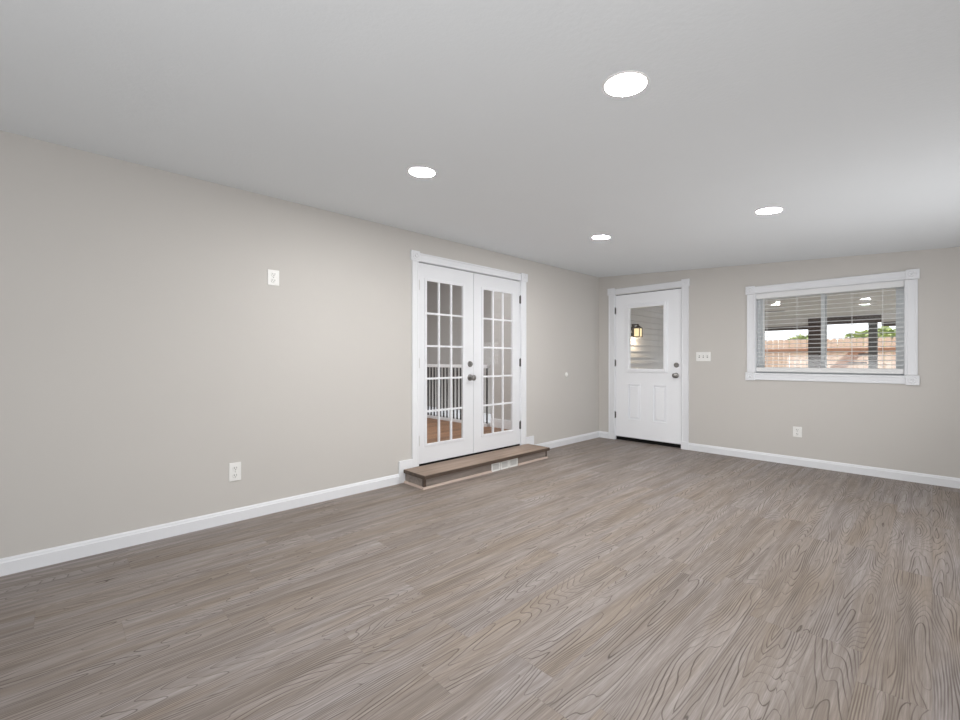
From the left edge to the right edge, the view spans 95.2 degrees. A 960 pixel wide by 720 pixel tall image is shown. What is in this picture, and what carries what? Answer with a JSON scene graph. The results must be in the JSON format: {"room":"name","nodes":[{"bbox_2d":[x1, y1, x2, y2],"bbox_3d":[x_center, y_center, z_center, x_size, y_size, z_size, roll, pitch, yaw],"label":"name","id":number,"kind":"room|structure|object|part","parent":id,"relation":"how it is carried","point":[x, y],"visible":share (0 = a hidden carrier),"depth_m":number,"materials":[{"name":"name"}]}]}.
{"room":"empty living room","nodes":[
{"label":"empty living room","id":0,"kind":"room"},
{"bbox_2d":[0,130,598,558],"bbox_3d":[-1.645,-0.047,3.154,9.222,2.318,0.130,0,0,-44],"label":"wall","id":1,"kind":"structure","parent":0,"point":[148,349],"depth_m":2.86,"materials":[{"name":"beige paint"}]},
{"bbox_2d":[0,474,398,576],"bbox_3d":[-2.819,1.069,1.918,5.815,0.088,0.015,0,0,-44],"label":"baseboard","id":2,"kind":"structure","parent":1,"relation":"attached to","point":[50,556],"depth_m":2.76,"materials":[{"name":"white paint"}]},
{"bbox_2d":[229,462,240,481],"bbox_3d":[-1.685,0.769,3.016,0.074,0.126,0.013,0,0,-44],"label":"wall outlet","id":3,"kind":"object","parent":1,"relation":"attached to","point":[234,468],"visible":1,"depth_m":3.01,"materials":[{"name":"white plastic"}]},
{"bbox_2d":[268,269,278,285],"bbox_3d":[-1.503,-0.600,3.191,0.080,0.112,0.013,0,0,-44],"label":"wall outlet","id":4,"kind":"object","parent":1,"relation":"attached to","point":[273,275],"visible":1,"depth_m":3.19,"materials":[{"name":"white plastic"}]},
{"bbox_2d":[399,459,412,483],"bbox_3d":[-0.676,1.012,3.989,0.145,0.200,0.017,0,0,-44],"label":"trim","id":5,"kind":"structure","parent":1,"relation":"attached to","point":[405,464],"depth_m":3.96,"materials":[{"name":"white paint"}]},
{"bbox_2d":[419,263,475,463],"bbox_3d":[-0.311,0.032,4.324,0.718,1.891,0.099,0,0,-44],"label":"door","id":6,"kind":"structure","parent":1,"relation":"in","point":[428,452],"depth_m":4.35,"materials":[{"name":"white paint"}]},
{"bbox_3d":[-0.079,0.182,4.532,0.068,0.068,0.075,0,0,-44],"label":"knob","id":7,"kind":"part","parent":6,"relation":"part of","materials":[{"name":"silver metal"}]},
{"bbox_2d":[410,250,527,466],"bbox_3d":[-0.081,-0.006,4.644,1.657,2.013,0.162,0,0,-44],"label":"door frame","id":8,"kind":"structure","parent":1,"relation":"attached to","point":[416,257],"depth_m":4.30,"materials":[{"name":"white paint"}]},
{"bbox_3d":[-0.599,0.035,4.064,0.072,1.910,0.016,0,0,-44],"label":"casing leg","id":9,"kind":"part","parent":8,"relation":"part of","materials":[{"name":"white paint"}]},
{"bbox_3d":[0.509,0.034,5.136,0.094,1.910,0.016,0,0,-44],"label":"casing leg","id":10,"kind":"part","parent":8,"relation":"part of","materials":[{"name":"white paint"}]},
{"bbox_2d":[473,273,520,452],"bbox_3d":[0.201,0.031,4.859,0.752,1.891,0.042,0,0,-44],"label":"door","id":11,"kind":"structure","parent":1,"relation":"in","point":[481,441],"depth_m":4.80,"materials":[{"name":"white paint"}]},
{"bbox_2d":[526,436,533,444],"bbox_3d":[0.595,1.010,5.219,0.142,0.200,0.017,0,0,-44],"label":"trim","id":12,"kind":"structure","parent":1,"relation":"attached to","point":[529,440],"depth_m":5.21,"materials":[{"name":"white paint"}]},
{"bbox_2d":[535,431,598,448],"bbox_3d":[1.176,1.066,5.784,1.480,0.088,0.015,0,0,-44],"label":"baseboard","id":13,"kind":"structure","parent":1,"relation":"attached to","point":[565,441],"depth_m":5.79,"materials":[{"name":"white paint"}]},
{"bbox_2d":[427,418,507,442],"bbox_3d":[-2.160,1.065,6.034,4.085,0.130,4.725,0,0,-44],"label":"floor","id":14,"kind":"structure","parent":0,"point":[432,424],"depth_m":6.21,"materials":[{"name":"brown wood"}]},
{"bbox_2d":[427,364,489,426],"bbox_3d":[-0.942,0.498,7.654,0.100,1.000,3.070,0,0,-44],"label":"stair railing","id":15,"kind":"object","parent":14,"relation":"on","point":[447,366],"visible":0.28,"depth_m":7.24,"materials":[{"name":"white paint"}]},
{"bbox_3d":[-0.911,0.976,7.622,0.060,0.045,2.980,0,0,-44],"label":"shoe rail","id":16,"kind":"part","parent":15,"relation":"part of","materials":[{"name":"white paint"}]},
{"bbox_3d":[-0.911,0.098,7.621,0.060,0.050,2.980,0,0,-44],"label":"handrail","id":17,"kind":"part","parent":15,"relation":"part of","materials":[{"name":"white paint"}]},
{"bbox_2d":[0,437,959,719],"bbox_3d":[0.172,1.174,1.298,9.452,0.120,5.325,0,0,-44],"label":"floor","id":18,"kind":"structure","parent":0,"point":[599,578],"depth_m":1.99,"materials":[{"name":"laminate"}]},
{"bbox_2d":[404,444,549,489],"bbox_3d":[0.049,1.051,4.458,1.756,0.121,0.318,0,0,-44],"label":"doorstep","id":19,"kind":"object","parent":18,"relation":"on","point":[428,476],"visible":1,"depth_m":4.19,"materials":[{"name":"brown wood"}]},
{"bbox_3d":[-0.586,1.103,3.868,0.017,0.017,0.282,0,0,-44],"label":"shoe moulding","id":20,"kind":"part","parent":19,"relation":"part of","materials":[{"name":"beige wood"}]},
{"bbox_3d":[-0.187,1.103,4.046,0.839,0.017,0.017,0,0,-44],"label":"shoe moulding","id":21,"kind":"part","parent":19,"relation":"part of","materials":[{"name":"beige wood"}]},
{"bbox_2d":[491,462,499,471],"bbox_3d":[0.158,1.068,4.384,0.120,0.087,0.010,0,0,-44],"label":"vent cover","id":22,"kind":"object","parent":19,"relation":"attached to","point":[496,466],"visible":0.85,"depth_m":4.38,"materials":[{"name":"white plastic"}]},
{"bbox_2d":[493,463,498,469],"bbox_3d":[0.158,1.068,4.385,0.092,0.059,0.008,0,0,-44],"label":"grille","id":23,"kind":"object","parent":22,"relation":"attached to","point":[496,465],"depth_m":4.38,"materials":[{"name":"white metal"}]},
{"bbox_2d":[500,460,508,469],"bbox_3d":[0.251,1.068,4.474,0.118,0.087,0.010,0,0,-44],"label":"vent cover","id":24,"kind":"object","parent":19,"relation":"attached to","point":[505,464],"visible":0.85,"depth_m":4.47,"materials":[{"name":"white plastic"}]},
{"bbox_2d":[502,461,507,467],"bbox_3d":[0.250,1.068,4.475,0.090,0.059,0.008,0,0,-44],"label":"grille","id":25,"kind":"object","parent":24,"relation":"attached to","point":[505,463],"depth_m":4.48,"materials":[{"name":"white metal"}]},
{"bbox_2d":[509,458,517,467],"bbox_3d":[0.347,1.067,4.567,0.130,0.087,0.010,0,0,-44],"label":"vent cover","id":26,"kind":"object","parent":19,"relation":"attached to","point":[513,462],"visible":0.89,"depth_m":4.57,"materials":[{"name":"white plastic"}]},
{"bbox_2d":[510,459,516,465],"bbox_3d":[0.347,1.067,4.568,0.102,0.059,0.008,0,0,-44],"label":"grille","id":27,"kind":"object","parent":26,"relation":"attached to","point":[513,462],"depth_m":4.57,"materials":[{"name":"white metal"}]},
{"bbox_3d":[0.584,1.102,4.792,0.514,0.017,0.017,0,0,-44],"label":"shoe moulding","id":28,"kind":"part","parent":19,"relation":"part of","materials":[{"name":"brown wood"}]},
{"bbox_2d":[0,0,959,276],"bbox_3d":[0.172,-1.095,1.296,9.452,0.434,5.325,0,0,-44],"label":"ceiling","id":29,"kind":"structure","parent":0,"point":[841,116],"depth_m":1.88,"materials":[{"name":"paint"}]},
{"bbox_2d":[408,166,435,177],"bbox_3d":[-0.343,-1.112,2.589,0.166,0.018,0.166,0,0,-44],"label":"recessed light","id":30,"kind":"object","parent":29,"relation":"in","point":[418,171],"visible":1,"depth_m":2.58,"materials":[{"name":"white plastic"}]},
{"bbox_2d":[409,168,434,176],"bbox_3d":[-0.343,-1.111,2.590,0.151,0.013,0.151,0,0,-44],"label":"diffuser","id":31,"kind":"object","parent":30,"relation":"attached to","point":[418,172],"depth_m":2.59,"materials":[{"name":"white plastic"}]},
{"bbox_2d":[591,235,609,239],"bbox_3d":[1.095,-1.113,3.967,0.166,0.018,0.166,0,0,-44],"label":"recessed light","id":32,"kind":"object","parent":29,"relation":"in","point":[598,237],"visible":1,"depth_m":3.96,"materials":[{"name":"white plastic"}]},
{"bbox_2d":[592,236,608,238],"bbox_3d":[1.095,-1.111,3.967,0.151,0.013,0.151,0,0,-44],"label":"diffuser","id":33,"kind":"object","parent":32,"relation":"attached to","point":[593,237],"depth_m":3.97,"materials":[{"name":"white plastic"}]},
{"bbox_2d":[603,71,648,96],"bbox_3d":[0.546,-1.034,1.643,0.166,0.018,0.166,0,0,-44],"label":"recessed light","id":34,"kind":"object","parent":29,"relation":"in","point":[625,83],"visible":1,"depth_m":1.64,"materials":[{"name":"white plastic"}]},
{"bbox_2d":[755,207,782,213],"bbox_3d":[2.000,-1.035,3.033,0.166,0.018,0.166,0,0,-44],"label":"recessed light","id":35,"kind":"object","parent":29,"relation":"in","point":[769,210],"visible":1,"depth_m":3.02,"materials":[{"name":"white plastic"}]},
{"bbox_2d":[491,291,510,420],"bbox_3d":[0.924,0.209,6.513,1.015,4.200,1.125,0,0,-44],"label":"wall","id":36,"kind":"structure","parent":0,"point":[497,295],"depth_m":6.43,"materials":[{"name":"paint"}]},
{"bbox_2d":[491,418,510,429],"bbox_3d":[0.554,0.935,6.155,0.014,0.130,1.125,0,0,-44],"label":"baseboard","id":37,"kind":"structure","parent":36,"relation":"attached to","point":[497,422],"depth_m":6.41,"materials":[{"name":"white paint"}]},
{"bbox_2d":[427,247,959,477],"bbox_3d":[1.836,0.209,6.265,0.152,4.200,9.950,0,0,-44],"label":"wall","id":38,"kind":"structure","parent":0,"point":[910,428],"depth_m":4.59,"materials":[{"name":"beige paint"}]},
{"bbox_2d":[429,406,490,422],"bbox_3d":[-0.432,1.048,8.489,0.015,0.160,3.599,0,0,-44],"label":"baseboard","id":39,"kind":"structure","parent":38,"relation":"attached to","point":[489,415],"depth_m":8.55,"materials":[{"name":"white paint"}]},
{"bbox_2d":[599,431,607,437],"bbox_3d":[1.762,1.065,6.253,0.015,0.088,0.155,0,0,-44],"label":"baseboard","id":40,"kind":"structure","parent":38,"relation":"attached to","point":[602,434],"depth_m":6.25,"materials":[{"name":"white paint"}]},
{"bbox_2d":[615,289,680,443],"bbox_3d":[2.193,0.081,5.804,0.119,1.954,0.910,0,0,-44],"label":"door","id":41,"kind":"structure","parent":38,"relation":"in","point":[648,401],"depth_m":5.76,"materials":[{"name":"white paint"}]},
{"bbox_3d":[2.098,0.571,5.946,0.041,0.494,0.189,0,0,-44],"label":"panel","id":42,"kind":"part","parent":41,"relation":"part of","materials":[{"name":"white paint"}]},
{"bbox_3d":[2.201,-0.294,5.809,0.032,0.920,0.572,0,0,-44],"label":"glass frame","id":43,"kind":"part","parent":41,"relation":"part of","materials":[{"name":"white paint"}]},
{"bbox_3d":[2.342,0.571,5.693,0.041,0.494,0.189,0,0,-44],"label":"panel","id":44,"kind":"part","parent":41,"relation":"part of","materials":[{"name":"white paint"}]},
{"bbox_3d":[2.451,0.195,5.506,0.075,0.068,0.068,0,0,-44],"label":"knob","id":45,"kind":"part","parent":41,"relation":"part of","materials":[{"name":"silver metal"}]},
{"bbox_2d":[607,279,689,449],"bbox_3d":[2.239,0.053,5.842,0.162,2.114,1.112,0,0,-44],"label":"door frame","id":46,"kind":"structure","parent":38,"relation":"attached to","point":[684,284],"depth_m":5.70,"materials":[{"name":"white paint"}]},
{"bbox_3d":[1.852,0.099,6.159,0.016,2.022,0.096,0,0,-44],"label":"casing leg","id":47,"kind":"part","parent":46,"relation":"part of","materials":[{"name":"white paint"}]},
{"bbox_3d":[2.546,0.099,5.442,0.016,2.022,0.084,0,0,-44],"label":"casing leg","id":48,"kind":"part","parent":46,"relation":"part of","materials":[{"name":"white paint"}]},
{"bbox_2d":[696,352,710,360],"bbox_3d":[2.693,-0.042,5.288,0.018,0.110,0.166,0,0,-44],"label":"switch plate","id":49,"kind":"object","parent":38,"relation":"attached to","point":[700,356],"visible":1,"depth_m":5.29,"materials":[{"name":"white plastic"}]},
{"bbox_2d":[793,426,801,436],"bbox_3d":[3.346,0.758,4.619,0.013,0.108,0.078,0,0,-44],"label":"wall outlet","id":50,"kind":"object","parent":38,"relation":"attached to","point":[797,431],"visible":1,"depth_m":4.61,"materials":[{"name":"white plastic"}]},
{"bbox_2d":[688,443,959,488],"bbox_3d":[3.914,1.067,4.030,0.015,0.088,3.848,0,0,-44],"label":"baseboard","id":51,"kind":"structure","parent":38,"relation":"attached to","point":[945,481],"depth_m":4.39,"materials":[{"name":"white paint"}]},
{"bbox_2d":[745,269,919,384],"bbox_3d":[3.534,-0.299,4.503,0.162,1.055,1.390,0,0,-44],"label":"window","id":52,"kind":"structure","parent":38,"relation":"in","point":[910,376],"depth_m":4.34,"materials":[{"name":"white paint"}]},
{"bbox_3d":[3.047,-0.299,4.924,0.016,0.870,0.080,0,0,-44],"label":"casing leg","id":53,"kind":"part","parent":52,"relation":"part of","materials":[{"name":"white paint"}]},
{"bbox_3d":[3.388,-0.298,4.745,0.024,0.822,0.584,0,0,-44],"label":"sash","id":54,"kind":"part","parent":52,"relation":"part of","materials":[{"name":"white plastic"}]},
{"bbox_2d":[756,280,903,373],"bbox_3d":[3.518,-0.303,4.489,0.057,0.867,1.192,0,0,-44],"label":"window blind","id":55,"kind":"object","parent":52,"relation":"attached to","point":[893,284],"visible":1,"depth_m":4.42,"materials":[{"name":"white plastic"}]},
{"bbox_3d":[3.175,-0.299,4.846,0.051,0.780,0.002,0,0,-44],"label":"ladder cord","id":56,"kind":"part","parent":55,"relation":"part of","materials":[{"name":"white fabric"}]},
{"bbox_3d":[3.519,0.105,4.491,0.048,0.050,1.192,0,0,-44],"label":"rail","id":57,"kind":"part","parent":55,"relation":"part of","materials":[{"name":"white plastic"}]},
{"bbox_3d":[3.676,-0.299,4.329,0.051,0.780,0.002,0,0,-44],"label":"ladder cord","id":58,"kind":"part","parent":55,"relation":"part of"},
{"bbox_3d":[3.832,-0.299,4.167,0.051,0.780,0.002,0,0,-44],"label":"ladder cord","id":59,"kind":"part","parent":55,"relation":"part of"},
{"bbox_3d":[3.493,0.184,4.463,0.016,0.074,1.227,0,0,-44],"label":"casing sill","id":60,"kind":"part","parent":52,"relation":"part of","materials":[{"name":"white paint"}]},
{"bbox_3d":[3.570,-0.298,4.539,0.056,0.882,1.193,0,0,-44],"label":"frame","id":61,"kind":"part","parent":52,"relation":"part of","materials":[{"name":"white plastic"}]},
{"bbox_3d":[3.749,-0.298,4.336,0.023,0.822,0.593,0,0,-44],"label":"sash","id":62,"kind":"part","parent":52,"relation":"part of","materials":[{"name":"white plastic"}]},
{"bbox_3d":[3.939,-0.298,4.002,0.016,0.870,0.085,0,0,-44],"label":"casing leg","id":63,"kind":"part","parent":52,"relation":"part of","materials":[{"name":"white paint"}]},
{"label":"outside","id":64,"kind":"structure","parent":0,"visible":0},
{"bbox_2d":[659,288,895,319],"bbox_3d":[5.976,-0.975,5.365,4.548,0.470,7.800,0,0,-44],"label":"ceiling","id":65,"kind":"structure","parent":64,"point":[791,313],"depth_m":6.93,"materials":[{"name":"paint"}]},
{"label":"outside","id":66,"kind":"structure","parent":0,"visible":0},
{"bbox_3d":[5.976,1.165,5.367,4.548,0.050,7.800,0,0,-44],"label":"floor","id":67,"kind":"structure","parent":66,"visible":0},
{"bbox_2d":[808,318,820,367],"bbox_3d":[6.139,0.185,8.036,0.140,1.905,0.178,0,0,-44],"label":"porch post","id":68,"kind":"object","parent":67,"relation":"on","point":[814,338],"visible":0.26,"depth_m":7.98,"materials":[{"name":"black wood"}]},
{"bbox_2d":[765,325,807,330],"bbox_3d":[5.459,-0.603,8.738,0.100,0.070,1.774,0,0,-44],"label":"beam","id":69,"kind":"structure","parent":68,"relation":"attached to","point":[796,327],"depth_m":8.29,"materials":[{"name":"black wood"}]},
{"bbox_2d":[868,322,877,367],"bbox_3d":[6.694,0.251,7.462,0.140,1.775,0.110,0,0,-44],"label":"porch post","id":70,"kind":"object","parent":67,"relation":"on","point":[871,332],"visible":0.41,"depth_m":7.42,"materials":[{"name":"black wood"}]},
{"bbox_2d":[827,315,881,324],"bbox_3d":[6.486,-0.701,7.677,0.100,0.126,0.814,0,0,-44],"label":"beam","id":71,"kind":"structure","parent":70,"relation":"on","point":[877,318],"depth_m":7.60,"materials":[{"name":"black wood"}]},
{"bbox_2d":[881,321,895,325],"bbox_3d":[8.404,-0.600,5.695,0.100,0.070,4.698,0,0,-44],"label":"beam","id":72,"kind":"structure","parent":70,"relation":"attached to","point":[888,323],"depth_m":7.27,"materials":[{"name":"black wood"}]},
{"bbox_2d":[883,314,895,321],"bbox_3d":[8.404,-0.699,5.695,0.080,0.128,4.698,0,0,-44],"label":"trim","id":73,"kind":"structure","parent":72,"relation":"on","point":[884,315],"depth_m":7.29,"materials":[{"name":"paint"}]},
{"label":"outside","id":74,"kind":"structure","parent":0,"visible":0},
{"bbox_3d":[14.353,1.264,18.065,34.248,0.170,26.000,0,0,-44],"label":"ground","id":75,"kind":"structure","parent":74,"visible":0},
{"bbox_2d":[787,333,807,354],"bbox_3d":[11.444,0.110,15.460,1.302,2.143,1.391,0,0,-44],"label":"tree","id":76,"kind":"object","parent":75,"relation":"on","point":[806,336],"visible":0.06,"depth_m":15.48,"materials":[{"name":"green plant"}]},
{"bbox_2d":[765,337,895,368],"bbox_3d":[10.852,0.275,11.851,0.160,1.820,12.061,0,0,-44],"label":"fence","id":77,"kind":"object","parent":75,"relation":"on","point":[781,346],"visible":0.12,"depth_m":12.60,"materials":[{"name":"brown wood"}]},
{"bbox_3d":[10.788,-0.280,11.831,0.040,0.090,12.000,0,0,-44],"label":"rail","id":78,"kind":"part","parent":77,"relation":"part of","materials":[{"name":"brown wood"}]},
{"bbox_2d":[830,349,867,367],"bbox_3d":[8.475,0.466,10.656,1.000,1.440,1.732,0,0,-44],"label":"stair","id":79,"kind":"structure","parent":75,"relation":"on","point":[848,353],"depth_m":10.04,"materials":[{"name":"brown wood"}]},
{"bbox_2d":[843,326,895,367],"bbox_3d":[12.857,0.006,14.031,3.006,2.353,3.046,0,0,-44],"label":"tree","id":80,"kind":"object","parent":75,"relation":"on","point":[892,335],"visible":0.02,"depth_m":13.90,"materials":[{"name":"green plant"}]},
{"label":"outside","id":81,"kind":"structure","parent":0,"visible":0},
{"bbox_2d":[631,306,662,368],"bbox_3d":[3.275,0.008,7.942,4.248,2.300,0.080,0,0,-44],"label":"wall","id":82,"kind":"structure","parent":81,"point":[647,350],"depth_m":7.54,"materials":[{"name":"grey paint"}]},
{"bbox_2d":[631,324,642,336],"bbox_3d":[2.547,-0.475,7.089,0.150,0.212,0.169,0,0,-44],"label":"wall lantern","id":83,"kind":"object","parent":82,"relation":"attached to","point":[637,331],"visible":1,"depth_m":7.07,"materials":[{"name":"brown metal"}]},
{"bbox_3d":[2.553,-0.445,7.082,0.086,0.126,0.086,0,0,-44],"label":"lamp glass","id":84,"kind":"part","parent":83,"relation":"part of","materials":[{"name":"yellow glass"}]},
{"bbox_2d":[765,319,807,326],"bbox_3d":[5.459,-0.702,8.738,0.080,0.128,1.774,0,0,-44],"label":"trim","id":85,"kind":"structure","parent":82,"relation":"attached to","point":[795,322],"depth_m":8.30,"materials":[{"name":"paint"}]}
]}

